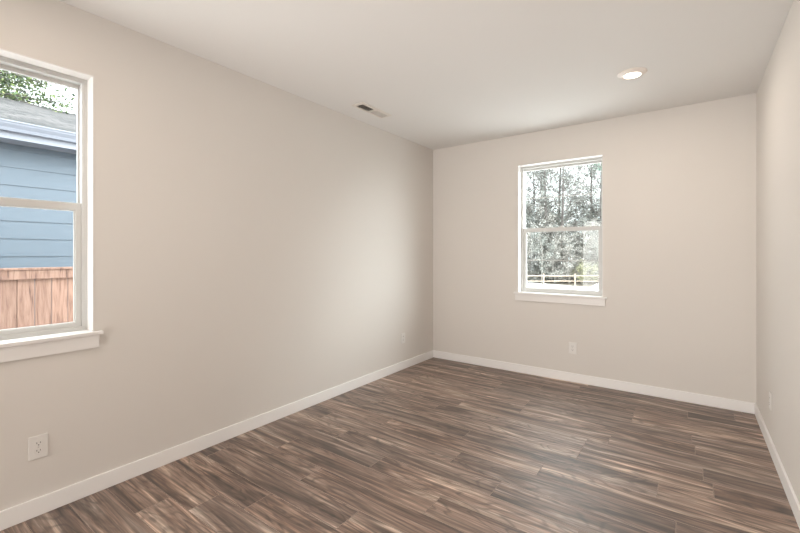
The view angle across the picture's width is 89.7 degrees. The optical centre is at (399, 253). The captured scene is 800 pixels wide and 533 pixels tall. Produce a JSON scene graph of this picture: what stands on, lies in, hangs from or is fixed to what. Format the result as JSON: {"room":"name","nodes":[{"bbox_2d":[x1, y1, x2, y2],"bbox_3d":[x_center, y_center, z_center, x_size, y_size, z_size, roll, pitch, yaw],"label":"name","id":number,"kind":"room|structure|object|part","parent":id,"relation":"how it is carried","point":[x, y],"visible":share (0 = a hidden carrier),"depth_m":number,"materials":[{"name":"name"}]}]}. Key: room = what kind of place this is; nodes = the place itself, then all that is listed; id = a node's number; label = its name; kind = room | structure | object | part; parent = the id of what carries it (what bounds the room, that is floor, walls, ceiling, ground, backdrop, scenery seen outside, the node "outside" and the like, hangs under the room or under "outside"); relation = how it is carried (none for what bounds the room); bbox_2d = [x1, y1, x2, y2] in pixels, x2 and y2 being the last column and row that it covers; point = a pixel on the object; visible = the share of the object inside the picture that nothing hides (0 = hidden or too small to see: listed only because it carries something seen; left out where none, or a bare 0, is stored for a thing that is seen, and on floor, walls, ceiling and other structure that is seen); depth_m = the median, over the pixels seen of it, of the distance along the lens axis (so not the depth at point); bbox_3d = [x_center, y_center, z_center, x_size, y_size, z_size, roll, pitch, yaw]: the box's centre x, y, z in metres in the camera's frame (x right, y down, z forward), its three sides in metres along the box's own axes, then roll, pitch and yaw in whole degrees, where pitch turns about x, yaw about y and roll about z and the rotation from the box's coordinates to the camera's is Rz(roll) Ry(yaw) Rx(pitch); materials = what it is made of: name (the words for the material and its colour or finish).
{"room":"empty room","nodes":[
{"label":"empty room","id":0,"kind":"room"},
{"bbox_2d":[0,0,432,510],"bbox_3d":[-1.865,0.000,2.320,0.200,2.740,7.961,0,0,36],"label":"wall","id":1,"kind":"structure","parent":0,"point":[260,247],"depth_m":2.83,"materials":[{"name":"white paint"}]},
{"bbox_2d":[28,433,47,460],"bbox_3d":[-1.893,1.013,2.105,0.008,0.121,0.078,0,0,36],"label":"wall outlet","id":2,"kind":"object","parent":1,"relation":"attached to","point":[37,445],"visible":1,"depth_m":2.10,"materials":[{"name":"white plastic"}]},
{"bbox_2d":[34,440,42,446],"bbox_3d":[-1.891,0.994,2.103,0.003,0.028,0.033,0,0,36],"label":"receptacle","id":3,"kind":"object","parent":2,"relation":"attached to","point":[37,443],"depth_m":2.10,"materials":[{"name":"grey plastic"}]},
{"bbox_2d":[34,448,42,453],"bbox_3d":[-1.891,1.032,2.103,0.003,0.028,0.033,0,0,36],"label":"receptacle","id":4,"kind":"object","parent":2,"relation":"attached to","point":[36,450],"depth_m":2.10,"materials":[{"name":"grey plastic"}]},
{"bbox_2d":[0,48,103,362],"bbox_3d":[-2.076,-0.239,1.984,0.198,1.557,0.976,0,0,36],"label":"window","id":5,"kind":"structure","parent":1,"relation":"in","point":[79,334],"depth_m":2.30,"materials":[{"name":"white paint"}]},
{"bbox_3d":[-2.138,-0.619,2.034,0.025,0.742,0.852,0,0,36],"label":"sash","id":6,"kind":"part","parent":5,"relation":"part of","materials":[{"name":"grey plastic"}]},
{"bbox_3d":[-2.111,0.069,2.014,0.028,0.721,0.828,0,0,36],"label":"sash","id":7,"kind":"part","parent":5,"relation":"part of","materials":[{"name":"grey plastic"}]},
{"bbox_2d":[0,350,432,530],"bbox_3d":[-1.842,1.323,2.171,0.014,0.094,7.748,0,0,36],"label":"baseboard","id":8,"kind":"structure","parent":1,"relation":"attached to","point":[22,512],"depth_m":2.63,"materials":[{"name":"white wood"}]},
{"bbox_2d":[401,333,404,343],"bbox_3d":[0.039,1.002,4.764,0.008,0.121,0.078,0,0,36],"label":"wall outlet","id":9,"kind":"object","parent":1,"relation":"attached to","point":[402,334],"visible":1,"depth_m":4.75,"materials":[{"name":"white plastic"}]},
{"bbox_2d":[0,357,799,532],"bbox_3d":[-0.527,1.430,1.255,3.617,0.120,8.111,0,0,36],"label":"floor","id":10,"kind":"structure","parent":0,"point":[432,445],"depth_m":2.52,"materials":[{"name":"brown wood"}]},
{"bbox_2d":[59,0,792,149],"bbox_3d":[-0.527,-1.430,1.255,3.617,0.120,8.111,0,0,36],"label":"ceiling","id":11,"kind":"structure","parent":0,"point":[447,73],"depth_m":2.71,"materials":[{"name":"white paint"}]},
{"bbox_2d":[352,102,391,117],"bbox_3d":[-0.264,-1.365,3.844,0.140,0.011,0.430,0,0,36],"label":"ceiling vent","id":12,"kind":"object","parent":11,"relation":"in","point":[363,106],"visible":1,"depth_m":3.82,"materials":[{"name":"white metal"}]},
{"bbox_2d":[618,67,646,78],"bbox_3d":[1.762,-1.359,3.052,0.196,0.021,0.196,0,0,36],"label":"recessed light","id":13,"kind":"object","parent":11,"relation":"in","point":[635,72],"visible":1,"depth_m":3.02,"materials":[{"name":"white"}]},
{"bbox_2d":[624,72,640,78],"bbox_3d":[1.762,-1.351,3.052,0.114,0.003,0.114,0,0,36],"label":"diffuser","id":14,"kind":"object","parent":13,"relation":"attached to","point":[627,75],"depth_m":3.05,"materials":[{"name":"white"}]},
{"bbox_2d":[433,93,755,402],"bbox_3d":[1.798,0.000,4.455,3.217,2.740,0.200,0,0,36],"label":"wall","id":15,"kind":"structure","parent":0,"point":[678,312],"depth_m":3.96,"materials":[{"name":"white paint"}]},
{"bbox_2d":[513,154,606,305],"bbox_3d":[1.764,-0.239,4.447,0.976,1.557,0.198,0,0,36],"label":"window","id":16,"kind":"structure","parent":15,"relation":"in","point":[566,296],"depth_m":4.47,"materials":[{"name":"white paint"}]},
{"bbox_3d":[1.793,0.069,4.481,0.828,0.721,0.028,0,0,36],"label":"sash","id":17,"kind":"part","parent":16,"relation":"part of","materials":[{"name":"grey plastic"}]},
{"bbox_3d":[1.813,-0.619,4.509,0.852,0.742,0.025,0,0,36],"label":"sash","id":18,"kind":"part","parent":16,"relation":"part of","materials":[{"name":"clear glass"}]},
{"bbox_2d":[569,342,576,353],"bbox_3d":[1.844,1.010,4.293,0.078,0.121,0.008,0,0,36],"label":"wall outlet","id":19,"kind":"object","parent":15,"relation":"attached to","point":[572,346],"visible":1,"depth_m":4.29,"materials":[{"name":"white plastic"}]},
{"bbox_2d":[433,350,754,413],"bbox_3d":[1.735,1.323,4.369,3.217,0.094,0.014,0,0,36],"label":"baseboard","id":20,"kind":"structure","parent":15,"relation":"attached to","point":[719,402],"depth_m":4.07,"materials":[{"name":"white wood"}]},
{"bbox_2d":[756,0,799,503],"bbox_3d":[0.899,0.000,0.312,0.200,2.740,7.961,0,0,36],"label":"wall","id":21,"kind":"structure","parent":0,"point":[778,92],"depth_m":2.50,"materials":[{"name":"white paint"}]},
{"bbox_2d":[769,391,771,410],"bbox_3d":[2.584,1.028,2.808,0.008,0.121,0.078,0,0,36],"label":"wall outlet","id":22,"kind":"object","parent":21,"relation":"attached to","point":[770,394],"visible":1,"depth_m":2.78,"materials":[{"name":"white plastic"}]},
{"bbox_2d":[755,403,799,528],"bbox_3d":[0.750,1.323,0.288,0.014,0.094,7.748,0,0,36],"label":"baseboard","id":23,"kind":"structure","parent":21,"relation":"attached to","point":[791,496],"depth_m":2.42,"materials":[{"name":"white wood"}]},
{"label":"outside","id":24,"kind":"structure","parent":0,"visible":0},
{"bbox_2d":[527,264,597,290],"bbox_3d":[25.971,2.340,40.462,100.000,0.700,124.000,0,0,36],"label":"ground","id":25,"kind":"structure","parent":24,"point":[529,284],"depth_m":32.77,"materials":[{"name":"white"}]},
{"bbox_2d":[0,267,72,329],"bbox_3d":[-4.072,1.071,4.136,0.205,1.839,4.692,0,0,36],"label":"fence","id":26,"kind":"object","parent":25,"relation":"on","point":[16,284],"visible":0.09,"depth_m":4.30,"materials":[{"name":"brown wood"}]},
{"bbox_3d":[-4.005,0.221,4.108,0.035,0.096,4.636,0,0,36],"label":"rail","id":27,"kind":"part","parent":26,"relation":"part of","materials":[{"name":"brown wood"}]},
{"bbox_2d":[0,97,76,325],"bbox_3d":[-8.586,-0.675,8.414,10.102,5.330,12.220,0,0,36],"label":"neighbor house","id":28,"kind":"structure","parent":25,"relation":"on","point":[38,145],"depth_m":5.57,"materials":[{"name":"blue"}]},
{"bbox_2d":[0,69,76,113],"bbox_3d":[-11.962,-3.800,9.406,7.812,11.591,6.588,0,0,-36],"label":"maple tree","id":29,"kind":"object","parent":25,"relation":"on","point":[18,79],"visible":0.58,"depth_m":9.47,"materials":[{"name":"green plant"}]},
{"bbox_2d":[527,238,541,282],"bbox_3d":[11.211,0.111,36.609,3.246,5.187,3.115,0,0,-8],"label":"sapling","id":30,"kind":"object","parent":25,"relation":"on","point":[530,248],"visible":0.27,"depth_m":35.80,"materials":[{"name":"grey plant"}]},
{"bbox_2d":[527,233,545,274],"bbox_3d":[11.210,-0.306,37.456,3.100,6.038,4.246,0,0,-41],"label":"sapling","id":31,"kind":"object","parent":25,"relation":"on","point":[533,233],"visible":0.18,"depth_m":37.13,"materials":[{"name":"grey plant"}]},
{"bbox_2d":[527,227,562,283],"bbox_3d":[12.532,0.165,35.485,2.615,5.092,3.581,0,0,-21],"label":"sapling","id":32,"kind":"object","parent":25,"relation":"on","point":[536,233],"visible":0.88,"depth_m":35.30,"materials":[{"name":"grey plant"}]},
{"bbox_2d":[528,268,597,287],"bbox_3d":[25.299,2.682,53.754,31.531,0.001,61.476,0,0,36],"label":"verge","id":33,"kind":"structure","parent":25,"relation":"on","point":[590,284],"depth_m":35.94,"materials":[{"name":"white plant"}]},
{"bbox_2d":[527,224,548,280],"bbox_3d":[12.576,-0.051,38.025,3.418,5.518,2.246,0,0,-41],"label":"sapling","id":34,"kind":"object","parent":33,"relation":"on","point":[537,240],"visible":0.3,"depth_m":37.73,"materials":[{"name":"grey plant"}]},
{"bbox_2d":[526,203,551,280],"bbox_3d":[13.216,-1.275,39.926,4.100,7.984,5.616,0,0,4],"label":"sapling","id":35,"kind":"object","parent":33,"relation":"on","point":[529,216],"visible":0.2,"depth_m":39.74,"materials":[{"name":"grey plant"}]},
{"bbox_2d":[526,195,552,278],"bbox_3d":[13.682,-1.805,41.673,4.648,9.050,6.365,0,0,8],"label":"sapling","id":36,"kind":"object","parent":33,"relation":"on","point":[547,195],"visible":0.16,"depth_m":41.40,"materials":[{"name":"grey plant"}]},
{"bbox_2d":[526,170,554,223],"bbox_3d":[11.328,-6.002,41.104,8.296,17.434,9.418,0,0,37],"label":"tree","id":37,"kind":"object","parent":33,"relation":"on","point":[532,203],"visible":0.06,"depth_m":39.65,"materials":[{"name":"grey plant"}]},
{"bbox_2d":[527,203,553,268],"bbox_3d":[12.748,-1.307,40.637,4.821,8.028,5.024,0,0,-42],"label":"sapling","id":38,"kind":"object","parent":33,"relation":"on","point":[530,203],"visible":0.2,"depth_m":40.47,"materials":[{"name":"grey plant"}]},
{"bbox_2d":[528,220,554,279],"bbox_3d":[12.927,-0.242,37.891,2.402,5.901,3.655,0,0,-43],"label":"sapling","id":39,"kind":"object","parent":33,"relation":"on","point":[533,223],"visible":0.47,"depth_m":37.70,"materials":[{"name":"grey plant"}]},
{"bbox_2d":[526,171,558,205],"bbox_3d":[14.137,-6.563,48.943,10.601,18.537,9.162,0,0,20],"label":"tree","id":40,"kind":"object","parent":33,"relation":"on","point":[530,171],"visible":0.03,"depth_m":48.15,"materials":[{"name":"grey plant"}]},
{"bbox_2d":[527,206,560,280],"bbox_3d":[13.309,-1.069,39.348,4.534,7.550,4.725,0,0,-23],"label":"sapling","id":41,"kind":"object","parent":33,"relation":"on","point":[547,220],"visible":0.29,"depth_m":38.94,"materials":[{"name":"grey plant"}]},
{"bbox_2d":[532,204,558,279],"bbox_3d":[13.858,-1.159,40.816,4.642,7.730,4.837,0,0,3],"label":"sapling","id":42,"kind":"object","parent":33,"relation":"on","point":[538,204],"visible":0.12,"depth_m":40.09,"materials":[{"name":"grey plant"}]},
{"bbox_2d":[526,168,574,223],"bbox_3d":[18.628,-6.872,49.406,10.360,19.178,9.125,0,0,28],"label":"tree","id":43,"kind":"object","parent":33,"relation":"on","point":[554,168],"visible":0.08,"depth_m":49.27,"materials":[{"name":"grey plant"}]},
{"bbox_2d":[526,170,575,225],"bbox_3d":[14.057,-6.002,43.130,8.296,17.434,9.418,0,0,39],"label":"tree","id":44,"kind":"object","parent":33,"relation":"on","point":[532,181],"visible":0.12,"depth_m":42.90,"materials":[{"name":"grey plant"}]},
{"bbox_2d":[532,212,574,279],"bbox_3d":[14.544,-0.649,38.530,4.198,6.708,4.028,0,0,15],"label":"sapling","id":45,"kind":"object","parent":33,"relation":"on","point":[547,241],"visible":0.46,"depth_m":37.96,"materials":[{"name":"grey plant"}]},
{"bbox_2d":[526,165,581,280],"bbox_3d":[13.522,-5.681,39.237,8.289,16.772,9.591,0,0,30],"label":"tree","id":46,"kind":"object","parent":33,"relation":"on","point":[545,188],"visible":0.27,"depth_m":39.34,"materials":[{"name":"grey plant"}]},
{"bbox_2d":[541,225,568,279],"bbox_3d":[14.786,-0.015,39.206,3.373,5.446,2.217,0,0,-8],"label":"sapling","id":47,"kind":"object","parent":33,"relation":"on","point":[547,225],"visible":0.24,"depth_m":39.16,"materials":[{"name":"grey plant"}]},
{"bbox_2d":[537,203,573,277],"bbox_3d":[17.346,-1.686,43.995,6.196,8.810,4.524,0,0,-30],"label":"sapling","id":48,"kind":"object","parent":33,"relation":"on","point":[559,215],"visible":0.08,"depth_m":43.78,"materials":[{"name":"grey plant"}]},
{"bbox_2d":[544,236,572,283],"bbox_3d":[14.040,0.479,36.026,2.758,4.454,1.813,0,0,-1],"label":"sapling","id":49,"kind":"object","parent":33,"relation":"on","point":[560,237],"visible":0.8,"depth_m":35.96,"materials":[{"name":"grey plant"}]},
{"bbox_2d":[526,164,598,272],"bbox_3d":[19.273,-7.004,45.669,11.105,19.420,9.598,0,0,-10],"label":"tree","id":50,"kind":"object","parent":33,"relation":"on","point":[560,178],"visible":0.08,"depth_m":45.52,"materials":[{"name":"grey plant"}]},
{"bbox_2d":[527,273,597,285],"bbox_3d":[14.366,2.160,33.000,20.759,1.060,0.138,0,0,0],"label":"rail fence","id":51,"kind":"object","parent":33,"relation":"on","point":[543,275],"visible":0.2,"depth_m":32.98,"materials":[{"name":"beige wood"}]},
{"bbox_3d":[13.077,1.842,33.000,2.579,0.104,0.093,0,0,0],"label":"rail","id":52,"kind":"part","parent":51,"relation":"part of","materials":[{"name":"beige wood"}]},
{"bbox_3d":[13.077,2.258,33.000,2.578,0.102,0.093,0,0,0],"label":"rail","id":53,"kind":"part","parent":51,"relation":"part of","materials":[{"name":"beige wood"}]},
{"bbox_2d":[548,207,577,279],"bbox_3d":[16.425,-1.083,41.570,3.902,7.599,5.345,0,0,29],"label":"sapling","id":54,"kind":"object","parent":33,"relation":"on","point":[570,212],"visible":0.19,"depth_m":41.35,"materials":[{"name":"grey plant"}]},
{"bbox_2d":[547,211,578,273],"bbox_3d":[17.959,-1.106,43.622,5.378,7.646,3.927,0,0,-20],"label":"sapling","id":55,"kind":"object","parent":33,"relation":"on","point":[558,211],"visible":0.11,"depth_m":43.13,"materials":[{"name":"grey plant"}]},
{"bbox_2d":[543,212,585,277],"bbox_3d":[15.941,-0.812,39.597,4.962,7.055,3.623,0,0,-6],"label":"sapling","id":56,"kind":"object","parent":33,"relation":"on","point":[569,222],"visible":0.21,"depth_m":39.18,"materials":[{"name":"grey plant"}]},
{"bbox_2d":[548,224,582,282],"bbox_3d":[15.008,-0.028,36.082,3.420,5.465,3.282,0,0,4],"label":"sapling","id":57,"kind":"object","parent":33,"relation":"on","point":[568,225],"visible":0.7,"depth_m":36.45,"materials":[{"name":"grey plant"}]},
{"bbox_2d":[531,165,600,279],"bbox_3d":[16.064,-5.240,39.055,7.853,15.889,9.086,0,0,5],"label":"tree","id":58,"kind":"object","parent":33,"relation":"on","point":[581,166],"visible":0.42,"depth_m":38.17,"materials":[{"name":"grey plant"}]},
{"bbox_2d":[550,224,584,280],"bbox_3d":[15.492,-0.076,37.300,3.923,5.577,2.864,0,0,-35],"label":"sapling","id":59,"kind":"object","parent":33,"relation":"on","point":[571,254],"visible":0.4,"depth_m":37.20,"materials":[{"name":"grey plant"}]},
{"bbox_2d":[555,234,581,283],"bbox_3d":[14.906,0.473,35.685,2.766,4.466,1.818,0,0,-10],"label":"sapling","id":60,"kind":"object","parent":33,"relation":"on","point":[567,246],"visible":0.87,"depth_m":35.59,"materials":[{"name":"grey plant"}]},
{"bbox_2d":[558,214,590,278],"bbox_3d":[17.607,-0.793,41.240,4.202,6.998,4.379,0,0,8],"label":"sapling","id":61,"kind":"object","parent":33,"relation":"on","point":[566,214],"visible":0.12,"depth_m":41.36,"materials":[{"name":"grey plant"}]},
{"bbox_2d":[553,164,600,226],"bbox_3d":[19.221,-6.002,42.756,9.418,17.434,8.296,0,0,41],"label":"tree","id":62,"kind":"object","parent":33,"relation":"on","point":[590,165],"visible":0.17,"depth_m":41.95,"materials":[{"name":"grey plant"}]},
{"bbox_2d":[560,221,593,280],"bbox_3d":[17.190,-0.275,39.417,3.730,5.960,3.579,0,0,10],"label":"sapling","id":63,"kind":"object","parent":33,"relation":"on","point":[576,221],"visible":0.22,"depth_m":39.69,"materials":[{"name":"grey plant"}]},
{"bbox_2d":[557,172,599,222],"bbox_3d":[21.815,-3.916,49.508,7.572,13.241,6.544,0,0,8],"label":"tree","id":64,"kind":"object","parent":33,"relation":"on","point":[583,172],"visible":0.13,"depth_m":49.27,"materials":[{"name":"grey plant"}]},
{"bbox_2d":[562,231,596,282],"bbox_3d":[16.142,0.138,36.075,3.082,5.132,3.211,0,0,-22],"label":"sapling","id":65,"kind":"object","parent":33,"relation":"on","point":[585,251],"visible":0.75,"depth_m":35.84,"materials":[{"name":"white plant"}]},
{"bbox_2d":[568,240,591,280],"bbox_3d":[16.735,0.592,37.829,2.618,4.228,1.721,0,0,44],"label":"sapling","id":66,"kind":"object","parent":33,"relation":"on","point":[577,244],"visible":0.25,"depth_m":37.67,"materials":[{"name":"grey plant"}]},
{"bbox_2d":[564,167,600,226],"bbox_3d":[22.529,-6.437,47.470,9.889,18.306,8.710,0,0,23],"label":"tree","id":67,"kind":"object","parent":33,"relation":"on","point":[589,167],"visible":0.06,"depth_m":46.72,"materials":[{"name":"grey plant"}]},
{"bbox_2d":[565,163,600,280],"bbox_3d":[19.807,-5.240,38.028,9.086,15.889,7.853,0,0,32],"label":"tree","id":68,"kind":"object","parent":33,"relation":"on","point":[597,164],"visible":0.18,"depth_m":38.89,"materials":[{"name":"grey plant"}]},
{"bbox_2d":[568,195,599,267],"bbox_3d":[20.064,-1.861,41.997,6.444,9.163,4.705,0,0,-26],"label":"sapling","id":69,"kind":"object","parent":33,"relation":"on","point":[577,195],"visible":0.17,"depth_m":41.83,"materials":[{"name":"grey plant"}]},
{"bbox_2d":[573,231,594,274],"bbox_3d":[18.207,-0.108,39.410,2.292,5.631,3.487,0,0,-43],"label":"sapling","id":70,"kind":"object","parent":33,"relation":"on","point":[585,231],"visible":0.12,"depth_m":39.26,"materials":[{"name":"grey plant"}]},
{"bbox_2d":[573,259,597,284],"bbox_3d":[15.948,1.539,34.523,2.523,2.336,3.806,0,0,-33],"label":"shrub","id":71,"kind":"object","parent":33,"relation":"on","point":[584,278],"visible":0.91,"depth_m":34.19,"materials":[{"name":"grey plant"}]},
{"bbox_2d":[573,218,599,282],"bbox_3d":[17.595,-0.360,36.955,2.498,6.137,3.801,0,0,-24],"label":"sapling","id":72,"kind":"object","parent":33,"relation":"on","point":[593,223],"visible":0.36,"depth_m":36.84,"materials":[{"name":"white plant"}]},
{"bbox_2d":[576,216,597,279],"bbox_3d":[18.572,-0.497,39.153,3.971,6.412,2.610,0,0,4],"label":"sapling","id":73,"kind":"object","parent":33,"relation":"on","point":[585,216],"visible":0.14,"depth_m":39.02,"materials":[{"name":"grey plant"}]},
{"bbox_2d":[577,216,597,277],"bbox_3d":[18.285,-0.400,37.352,3.198,6.227,4.380,0,0,38],"label":"sapling","id":74,"kind":"object","parent":33,"relation":"on","point":[584,219],"visible":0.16,"depth_m":37.47,"materials":[{"name":"grey plant"}]},
{"bbox_2d":[577,208,600,256],"bbox_3d":[19.729,-0.932,39.657,5.132,7.296,3.747,0,0,-44],"label":"sapling","id":75,"kind":"object","parent":33,"relation":"on","point":[588,215],"visible":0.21,"depth_m":40.07,"materials":[{"name":"grey plant"}]},
{"bbox_2d":[581,238,597,282],"bbox_3d":[17.805,0.413,36.357,2.840,4.586,1.867,0,0,43],"label":"sapling","id":76,"kind":"object","parent":33,"relation":"on","point":[594,257],"visible":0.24,"depth_m":36.40,"materials":[{"name":"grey plant"}]},
{"bbox_2d":[580,205,599,265],"bbox_3d":[20.827,-1.307,41.107,5.662,8.050,4.134,0,0,-20],"label":"sapling","id":77,"kind":"object","parent":33,"relation":"on","point":[585,205],"visible":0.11,"depth_m":41.84,"materials":[{"name":"grey plant"}]},
{"bbox_2d":[584,225,597,277],"bbox_3d":[17.687,0.074,35.627,3.710,5.275,2.709,0,0,-13],"label":"sapling","id":78,"kind":"object","parent":33,"relation":"on","point":[592,231],"visible":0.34,"depth_m":35.55,"materials":[{"name":"grey plant"}]}
]}

